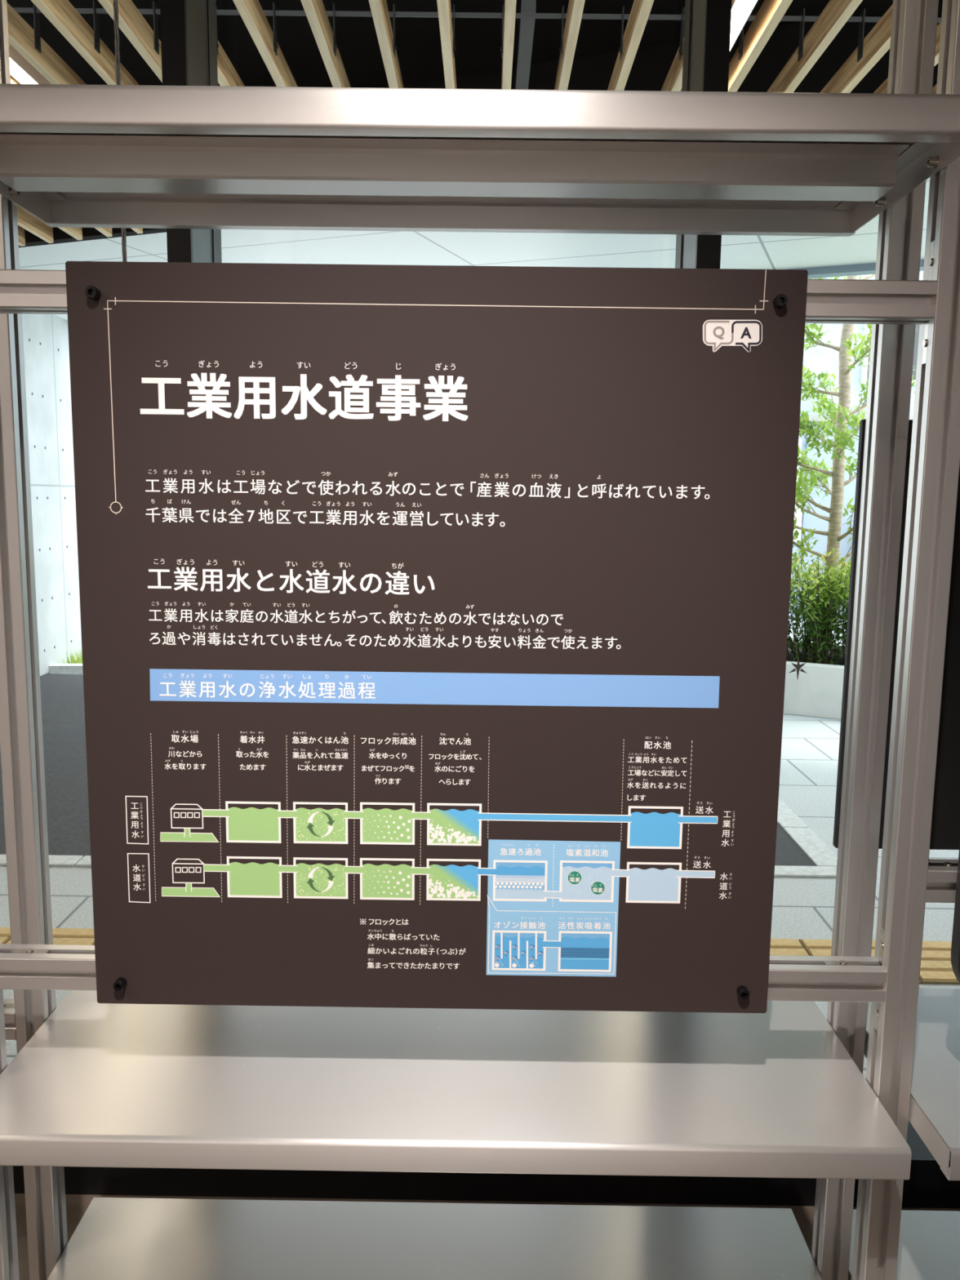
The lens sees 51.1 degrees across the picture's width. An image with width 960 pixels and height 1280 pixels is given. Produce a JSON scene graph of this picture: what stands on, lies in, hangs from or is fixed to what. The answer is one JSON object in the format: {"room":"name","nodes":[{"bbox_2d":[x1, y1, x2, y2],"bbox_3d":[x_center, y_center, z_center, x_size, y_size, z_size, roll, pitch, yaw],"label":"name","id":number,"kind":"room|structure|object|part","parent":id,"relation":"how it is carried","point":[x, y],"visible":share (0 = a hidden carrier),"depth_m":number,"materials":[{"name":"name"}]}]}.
{"room":"museum","nodes":[
{"label":"museum","id":0,"kind":"room"},
{"bbox_2d":[22,313,81,676],"bbox_3d":[-3.728,-1.254,8.608,0.252,2.985,11.900,1,8,0],"label":"wall","id":1,"kind":"structure","parent":0,"point":[46,336],"depth_m":8.47,"materials":[{"name":"concrete"}]},
{"bbox_2d":[48,663,83,673],"bbox_3d":[-2.324,0.258,8.518,2.602,0.068,0.187,1,8,1],"label":"trim","id":2,"kind":"structure","parent":1,"relation":"attached to","point":[55,668],"depth_m":8.46,"materials":[{"name":"concrete"}]},
{"bbox_2d":[0,854,836,877],"bbox_3d":[-1.049,0.920,4.139,5.200,0.012,0.105,1,8,0],"label":"trim","id":3,"kind":"structure","parent":1,"relation":"attached to","point":[54,860],"depth_m":4.12,"materials":[{"name":"stone"}]},
{"bbox_2d":[18,0,942,247],"bbox_3d":[-0.002,-2.559,4.948,10.781,0.715,0.074,4,9,22],"label":"ceiling","id":4,"kind":"structure","parent":1,"relation":"attached to","point":[651,64],"depth_m":4.57,"materials":[{"name":"black paint"}]},
{"bbox_2d":[791,259,924,278],"bbox_3d":[0.013,-2.918,7.300,19.570,0.860,0.111,4,9,23],"label":"trim","id":5,"kind":"structure","parent":1,"relation":"attached to","point":[860,268],"depth_m":6.35,"materials":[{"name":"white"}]},
{"bbox_2d":[6,0,942,88],"bbox_3d":[-0.002,-2.751,4.287,10.000,0.150,5.266,1,8,0],"label":"ceiling","id":6,"kind":"structure","parent":0,"point":[477,41],"depth_m":4.52,"materials":[{"name":"black paint"}]},
{"bbox_2d":[18,177,929,319],"bbox_3d":[-0.075,-2.713,6.039,20.319,0.715,2.309,4,9,23],"label":"wall","id":7,"kind":"structure","parent":0,"point":[237,246],"depth_m":6.06,"materials":[{"name":"white paint"}]},
{"bbox_2d":[12,7,941,22],"bbox_3d":[-0.014,-2.123,3.412,10.000,0.014,0.008,1,8,0],"label":"bar","id":8,"kind":"object","parent":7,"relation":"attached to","point":[19,10],"visible":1,"depth_m":3.41,"materials":[{"name":"grey metal"}]},
{"bbox_2d":[10,75,20,84],"bbox_3d":[-1.726,-2.128,3.794,0.043,0.190,3.655,1,8,0],"label":"wooden slat","id":9,"kind":"object","parent":8,"relation":"hanging from","point":[13,81],"visible":0.02,"depth_m":3.69,"materials":[{"name":"brown wood"}]},
{"bbox_2d":[17,225,25,246],"bbox_3d":[-2.741,-2.170,3.997,0.043,0.190,4.056,1,8,0],"label":"wooden slat","id":10,"kind":"object","parent":8,"relation":"hanging from","point":[21,237],"visible":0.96,"depth_m":5.96,"materials":[{"name":"brown wood"}]},
{"bbox_2d":[8,44,51,84],"bbox_3d":[-1.672,-2.093,3.635,0.068,0.083,3.290,1,8,0],"label":"ceiling light","id":11,"kind":"object","parent":8,"relation":"hanging from","point":[20,69],"visible":0.25,"depth_m":3.66,"materials":[{"name":"white"}]},
{"bbox_2d":[9,57,37,84],"bbox_3d":[-1.672,-2.076,3.637,0.060,0.012,3.270,1,8,0],"label":"diffuser","id":12,"kind":"object","parent":11,"relation":"attached to","point":[20,69],"depth_m":3.66,"materials":[{"name":"white"}]},
{"bbox_2d":[16,204,53,243],"bbox_3d":[-2.538,-2.161,3.957,0.043,0.190,3.976,1,8,0],"label":"wooden slat","id":13,"kind":"object","parent":8,"relation":"hanging from","point":[27,220],"visible":0.76,"depth_m":5.68,"materials":[{"name":"brown wood"}]},
{"bbox_2d":[6,1,86,84],"bbox_3d":[-1.523,-2.119,3.754,0.043,0.190,3.575,1,8,0],"label":"wooden slat","id":14,"kind":"object","parent":8,"relation":"hanging from","point":[28,42],"visible":0.28,"depth_m":3.43,"materials":[{"name":"brown wood"}]},
{"bbox_2d":[57,226,82,239],"bbox_3d":[-2.335,-2.153,3.916,0.043,0.190,3.896,1,8,0],"label":"wooden slat","id":15,"kind":"object","parent":8,"relation":"hanging from","point":[77,233],"visible":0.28,"depth_m":5.74,"materials":[{"name":"brown wood"}]},
{"bbox_2d":[31,0,138,84],"bbox_3d":[-1.320,-2.111,3.713,0.043,0.190,3.495,1,8,0],"label":"wooden slat","id":16,"kind":"object","parent":8,"relation":"hanging from","point":[61,14],"visible":0.36,"depth_m":3.35,"materials":[{"name":"brown wood"}]},
{"bbox_2d":[94,227,112,236],"bbox_3d":[-2.132,-2.144,3.876,0.043,0.190,3.816,1,8,0],"label":"wooden slat","id":17,"kind":"object","parent":8,"relation":"hanging from","point":[107,232],"visible":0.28,"depth_m":5.69,"materials":[{"name":"brown wood"}]},
{"bbox_2d":[97,0,162,82],"bbox_3d":[-1.117,-2.103,3.672,0.043,0.190,3.414,1,8,0],"label":"wooden slat","id":18,"kind":"object","parent":8,"relation":"hanging from","point":[132,24],"visible":0.3,"depth_m":3.29,"materials":[{"name":"brown wood"}]},
{"bbox_2d":[130,227,142,234],"bbox_3d":[-1.929,-2.136,3.835,0.043,0.190,3.735,1,8,0],"label":"wooden slat","id":19,"kind":"object","parent":8,"relation":"hanging from","point":[137,230],"visible":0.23,"depth_m":5.63,"materials":[{"name":"brown wood"}]},
{"bbox_2d":[216,6,244,86],"bbox_3d":[-0.914,-2.094,3.632,0.043,0.190,3.334,1,8,0],"label":"wooden slat","id":20,"kind":"object","parent":8,"relation":"hanging from","point":[228,76],"visible":0.17,"depth_m":3.58,"materials":[{"name":"brown wood"}]},
{"bbox_2d":[232,0,297,87],"bbox_3d":[-0.711,-2.086,3.591,0.043,0.190,3.254,1,8,0],"label":"wooden slat","id":21,"kind":"object","parent":8,"relation":"hanging from","point":[251,11],"visible":0.38,"depth_m":3.34,"materials":[{"name":"brown wood"}]},
{"bbox_2d":[300,0,351,87],"bbox_3d":[-0.508,-2.078,3.551,0.043,0.190,3.174,1,8,0],"label":"wooden slat","id":22,"kind":"object","parent":8,"relation":"hanging from","point":[314,10],"visible":0.54,"depth_m":3.33,"materials":[{"name":"brown wood"}]},
{"bbox_2d":[368,0,404,88],"bbox_3d":[-0.305,-2.069,3.510,0.043,0.190,3.093,1,8,0],"label":"wooden slat","id":23,"kind":"object","parent":8,"relation":"hanging from","point":[379,8],"visible":0.54,"depth_m":3.31,"materials":[{"name":"brown wood"}]},
{"bbox_2d":[436,0,457,88],"bbox_3d":[-0.102,-2.061,3.470,0.043,0.190,3.013,1,8,0],"label":"wooden slat","id":24,"kind":"object","parent":8,"relation":"hanging from","point":[444,9],"visible":0.54,"depth_m":3.30,"materials":[{"name":"brown wood"}]},
{"bbox_2d":[500,0,516,88],"bbox_3d":[0.090,-2.053,3.429,0.043,0.190,2.933,1,8,0],"label":"wooden slat","id":25,"kind":"object","parent":8,"relation":"hanging from","point":[508,16],"visible":0.54,"depth_m":3.28,"materials":[{"name":"brown wood"}]},
{"bbox_2d":[515,0,536,89],"bbox_3d":[0.171,-2.260,4.080,0.050,0.040,1.302,1,8,0],"label":"channel","id":26,"kind":"object","parent":8,"relation":"attached to","point":[526,27],"visible":0.58,"depth_m":3.70,"materials":[{"name":"grey metal"}]},
{"bbox_2d":[554,0,585,89],"bbox_3d":[0.293,-2.045,3.388,0.043,0.190,2.852,1,8,0],"label":"wooden slat","id":27,"kind":"object","parent":8,"relation":"hanging from","point":[575,7],"visible":0.54,"depth_m":3.30,"materials":[{"name":"brown wood"}]},
{"bbox_2d":[607,0,653,90],"bbox_3d":[0.496,-2.036,3.348,0.043,0.190,2.772,1,8,0],"label":"wooden slat","id":28,"kind":"object","parent":8,"relation":"hanging from","point":[630,40],"visible":0.54,"depth_m":3.30,"materials":[{"name":"brown wood"}]},
{"bbox_2d":[660,6,684,91],"bbox_3d":[0.699,-2.028,3.307,0.043,0.190,2.692,1,8,0],"label":"wooden slat","id":29,"kind":"object","parent":8,"relation":"hanging from","point":[673,80],"visible":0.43,"depth_m":3.53,"materials":[{"name":"brown wood"}]},
{"bbox_2d":[680,0,758,91],"bbox_3d":[0.808,-1.997,3.179,0.068,0.083,2.390,1,8,0],"label":"ceiling light","id":30,"kind":"object","parent":8,"relation":"hanging from","point":[741,10],"visible":0.26,"depth_m":3.16,"materials":[{"name":"white"}]},
{"bbox_2d":[729,0,753,44],"bbox_3d":[0.808,-1.979,3.181,0.060,0.012,2.370,1,8,0],"label":"diffuser","id":31,"kind":"object","parent":30,"relation":"attached to","point":[741,10],"depth_m":3.16,"materials":[{"name":"white"}]},
{"bbox_2d":[728,0,792,92],"bbox_3d":[0.902,-2.019,3.267,0.043,0.190,2.612,1,8,0],"label":"wooden slat","id":32,"kind":"object","parent":8,"relation":"hanging from","point":[771,12],"visible":0.5,"depth_m":3.27,"materials":[{"name":"brown wood"}]},
{"bbox_2d":[766,0,862,92],"bbox_3d":[1.105,-2.011,3.226,0.043,0.190,2.531,1,8,0],"label":"wooden slat","id":33,"kind":"object","parent":8,"relation":"hanging from","point":[836,13],"visible":0.54,"depth_m":3.31,"materials":[{"name":"brown wood"}]},
{"bbox_2d":[819,4,893,93],"bbox_3d":[1.308,-2.003,3.185,0.043,0.190,2.451,1,8,0],"label":"wooden slat","id":34,"kind":"object","parent":8,"relation":"hanging from","point":[870,49],"visible":0.48,"depth_m":3.40,"materials":[{"name":"brown wood"}]},
{"bbox_2d":[873,22,941,93],"bbox_3d":[1.511,-1.994,3.145,0.043,0.190,2.371,1,8,0],"label":"wooden slat","id":35,"kind":"object","parent":8,"relation":"hanging from","point":[882,89],"visible":0.02,"depth_m":3.33,"materials":[{"name":"brown wood"}]},
{"bbox_2d":[932,84,937,93],"bbox_3d":[1.714,-1.986,3.104,0.043,0.190,2.291,1,8,0],"label":"wooden slat","id":36,"kind":"object","parent":8,"relation":"hanging from","point":[934,89],"visible":0.02,"depth_m":3.77,"materials":[{"name":"brown wood"}]},
{"bbox_2d":[14,1193,959,1279],"bbox_3d":[-0.083,1.666,-0.723,10.000,0.100,5.850,1,8,0],"label":"floor","id":37,"kind":"structure","parent":0,"point":[77,1205],"depth_m":2.16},
{"bbox_2d":[3,998,16,1039],"bbox_3d":[-1.185,0.086,1.255,1.116,2.450,0.185,1,8,0],"label":"display rack","id":38,"kind":"object","parent":37,"relation":"on","point":[9,1005],"visible":0.49,"depth_m":1.37,"materials":[{"name":"silver metal"}]},
{"bbox_2d":[0,0,959,1279],"bbox_3d":[-0.050,0.101,1.248,1.156,2.450,0.383,1,8,0],"label":"display rack","id":39,"kind":"object","parent":37,"relation":"on","point":[782,1091],"visible":0.99,"depth_m":1.21,"materials":[{"name":"silver metal"}]},
{"bbox_3d":[-0.608,0.103,1.181,0.040,2.450,0.040,1,8,0],"label":"post","id":40,"kind":"part","parent":39,"relation":"part of","materials":[{"name":"silver metal"}]},
{"bbox_3d":[-0.607,0.083,1.324,0.040,2.450,0.040,1,8,0],"label":"post","id":41,"kind":"part","parent":39,"relation":"part of","materials":[{"name":"silver metal"}]},
{"bbox_2d":[47,1197,822,1279],"bbox_3d":[-0.060,0.911,1.362,1.073,0.038,0.383,1,8,0],"label":"shelf","id":42,"kind":"object","parent":39,"relation":"attached to","point":[115,1238],"depth_m":1.46,"materials":[{"name":"silver metal"}]},
{"bbox_2d":[65,261,808,1013],"bbox_3d":[-0.053,0.019,1.137,0.800,0.852,0.016,1,8,0],"label":"information panel","id":43,"kind":"object","parent":39,"relation":"attached to","point":[434,619],"visible":1,"depth_m":1.14,"materials":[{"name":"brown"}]},
{"bbox_3d":[-0.054,0.404,1.220,1.076,0.040,0.040,1,8,0],"label":"rail","id":44,"kind":"part","parent":39,"relation":"part of","materials":[{"name":"silver metal"}]},
{"bbox_2d":[0,990,911,1179],"bbox_3d":[-0.055,0.552,1.311,1.073,0.038,0.383,1,8,0],"label":"shelf","id":45,"kind":"object","parent":39,"relation":"attached to","point":[778,1092],"depth_m":1.21,"materials":[{"name":"silver metal"}]},
{"bbox_3d":[-0.044,-0.379,1.109,1.076,0.040,0.040,1,8,0],"label":"rail","id":46,"kind":"part","parent":39,"relation":"part of","materials":[{"name":"silver metal"}]},
{"bbox_2d":[0,83,959,236],"bbox_3d":[-0.041,-0.540,1.157,1.073,0.038,0.383,1,8,0],"label":"shelf","id":47,"kind":"object","parent":39,"relation":"attached to","point":[72,155],"depth_m":1.13,"materials":[{"name":"silver metal"}]},
{"bbox_3d":[0.509,0.098,1.319,0.040,2.450,0.040,1,8,0],"label":"post","id":48,"kind":"part","parent":39,"relation":"part of","materials":[{"name":"silver metal"}]},
{"bbox_3d":[0.508,0.118,1.176,0.040,2.450,0.040,1,8,0],"label":"post","id":49,"kind":"part","parent":39,"relation":"part of","materials":[{"name":"silver metal"}]},
{"bbox_2d":[848,858,959,1279],"bbox_3d":[1.086,0.117,1.243,1.116,2.450,0.383,1,8,0],"label":"display rack","id":50,"kind":"object","parent":37,"relation":"on","point":[929,1249],"visible":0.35,"depth_m":1.34,"materials":[{"name":"silver metal"}]},
{"bbox_2d":[832,418,959,849],"bbox_3d":[1.057,0.007,1.332,1.138,0.573,0.014,1,8,0],"label":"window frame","id":51,"kind":"structure","parent":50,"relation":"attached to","point":[945,823],"depth_m":1.34,"materials":[{"name":"black metal"}]},
{"bbox_2d":[848,1208,959,1279],"bbox_3d":[1.056,0.926,1.357,1.071,0.038,0.383,1,8,0],"label":"shelf","id":52,"kind":"object","parent":50,"relation":"attached to","point":[929,1249],"depth_m":1.47,"materials":[{"name":"silver metal"}]},
{"bbox_2d":[866,987,959,1180],"bbox_3d":[1.061,0.567,1.306,1.071,0.038,0.383,1,8,0],"label":"shelf","id":53,"kind":"object","parent":50,"relation":"attached to","point":[934,1113],"depth_m":1.26,"materials":[{"name":"silver metal"}]},
{"bbox_3d":[1.063,0.294,1.197,1.076,0.040,0.040,1,8,0],"label":"rail","id":54,"kind":"part","parent":50,"relation":"part of","materials":[{"name":"silver metal"}]},
{"bbox_2d":[951,845,959,982],"bbox_3d":[1.063,0.123,1.139,1.006,0.635,0.024,1,8,0],"label":"display","id":55,"kind":"object","parent":50,"relation":"attached to","point":[955,946],"visible":1,"depth_m":1.17,"materials":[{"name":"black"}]},
{"bbox_3d":[-0.042,-1.482,-1.167,10.000,0.140,5.850,1,8,0],"label":"ceiling","id":56,"kind":"structure","parent":0,"visible":0},
{"bbox_2d":[113,0,127,262],"bbox_3d":[-0.587,-0.625,1.659,0.028,2.360,0.028,-1,8,-11],"label":"hanging cable","id":57,"kind":"object","parent":56,"relation":"hanging from","point":[115,2],"visible":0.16,"depth_m":1.61,"materials":[{"name":"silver metal"}]},
{"label":"outside","id":58,"kind":"structure","parent":0,"visible":0},
{"bbox_2d":[0,673,816,866],"bbox_3d":[-1.109,0.618,6.301,5.060,0.005,4.260,1,8,0],"label":"pavement","id":59,"kind":"structure","parent":58,"point":[62,695],"depth_m":5.34,"materials":[{"name":"concrete"}]},
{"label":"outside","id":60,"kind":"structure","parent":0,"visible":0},
{"bbox_2d":[0,617,959,1079],"bbox_3d":[1.975,0.381,8.677,20.000,0.112,13.150,1,8,0],"label":"pavement","id":61,"kind":"structure","parent":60,"point":[803,908],"depth_m":3.98,"materials":[{"name":"stone"}]},
{"bbox_2d":[62,649,82,663],"bbox_3d":[-2.761,0.024,9.697,1.686,0.190,2.340,1,8,0],"label":"grass","id":62,"kind":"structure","parent":61,"relation":"on","point":[79,660],"depth_m":8.67,"materials":[{"name":"green plant"}]},
{"bbox_2d":[0,927,959,984],"bbox_3d":[1.105,1.060,3.337,8.396,0.013,0.301,1,8,0],"label":"tactile paving","id":63,"kind":"structure","parent":61,"relation":"on","point":[935,968],"depth_m":3.39,"materials":[{"name":"yellow tile"}]},
{"bbox_2d":[13,1120,959,1208],"bbox_3d":[-0.063,1.139,2.257,10.000,0.112,0.200,1,8,0],"label":"trim","id":64,"kind":"structure","parent":61,"relation":"on","point":[927,1186],"depth_m":2.16,"materials":[{"name":"black metal"}]},
{"bbox_2d":[160,0,222,262],"bbox_3d":[-0.568,-0.701,2.014,0.045,3.588,0.225,1,8,0],"label":"window frame","id":65,"kind":"structure","parent":64,"relation":"on","point":[184,30],"depth_m":1.90,"materials":[{"name":"black metal"}]},
{"bbox_2d":[204,1,693,266],"bbox_3d":[-0.072,-0.378,2.098,0.958,2.960,0.008,1,8,0],"label":"window","id":66,"kind":"structure","parent":64,"relation":"on","point":[692,2],"depth_m":1.99,"materials":[{"name":"clear glass"}]},
{"bbox_2d":[675,0,732,268],"bbox_3d":[0.431,-0.688,2.010,0.045,3.588,0.225,1,8,0],"label":"column","id":67,"kind":"structure","parent":64,"relation":"on","point":[708,60],"depth_m":1.89,"materials":[{"name":"black metal"}]},
{"bbox_3d":[0.926,-0.364,2.094,0.958,2.960,0.008,1,8,0],"label":"window","id":68,"kind":"structure","parent":64,"relation":"on","visible":0},
{"bbox_2d":[788,656,806,678],"bbox_3d":[0.681,0.061,2.150,0.040,0.052,0.001,1,8,0],"label":"decal","id":69,"kind":"object","parent":68,"relation":"attached to","point":[797,666],"visible":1,"depth_m":2.15,"materials":[{"name":"grey"}]},
{"bbox_2d":[777,797,837,866],"bbox_3d":[1.481,0.652,6.267,0.120,0.012,4.204,1,8,0],"label":"trim","id":70,"kind":"structure","parent":61,"relation":"on","point":[810,843],"depth_m":4.53,"materials":[{"name":"stone"}]},
{"bbox_2d":[783,641,845,719],"bbox_3d":[3.270,0.336,7.389,6.583,0.370,1.283,5,9,25],"label":"planter","id":71,"kind":"object","parent":61,"relation":"on","point":[817,692],"visible":0.02,"depth_m":7.12,"materials":[{"name":"concrete"}]},
{"bbox_2d":[786,547,851,665],"bbox_3d":[2.992,-0.223,7.484,4.740,0.957,1.338,5,9,25],"label":"hedge","id":72,"kind":"object","parent":71,"relation":"in","point":[815,607],"visible":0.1,"depth_m":7.36,"materials":[{"name":"green plant"}]},
{"bbox_2d":[791,271,920,657],"bbox_3d":[2.634,-2.321,7.501,1.472,5.012,1.318,3,8,15],"label":"tree","id":73,"kind":"object","parent":71,"relation":"on","point":[840,416],"visible":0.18,"depth_m":7.54,"materials":[{"name":"green plant"}]},
{"bbox_2d":[788,271,923,617],"bbox_3d":[5.295,-3.458,12.827,8.500,6.400,0.420,1,8,0],"label":"building","id":74,"kind":"structure","parent":61,"relation":"on","point":[820,358],"depth_m":12.81,"materials":[{"name":"grey"}]},
{"bbox_2d":[792,486,803,541],"bbox_3d":[4.060,-1.632,12.948,0.160,0.720,0.104,1,8,0],"label":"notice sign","id":75,"kind":"object","parent":74,"relation":"attached to","point":[798,515],"visible":0.2,"depth_m":12.91,"materials":[{"name":"white"}]},
{"bbox_3d":[4.494,-1.472,12.996,0.650,2.300,0.050,1,8,0],"label":"door","id":76,"kind":"part","parent":74,"relation":"part of","materials":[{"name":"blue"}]},
{"bbox_3d":[5.223,-3.716,12.685,0.650,0.850,0.030,1,8,0],"label":"pane","id":77,"kind":"part","parent":74,"relation":"part of","materials":[{"name":"clear glass"}]}
]}

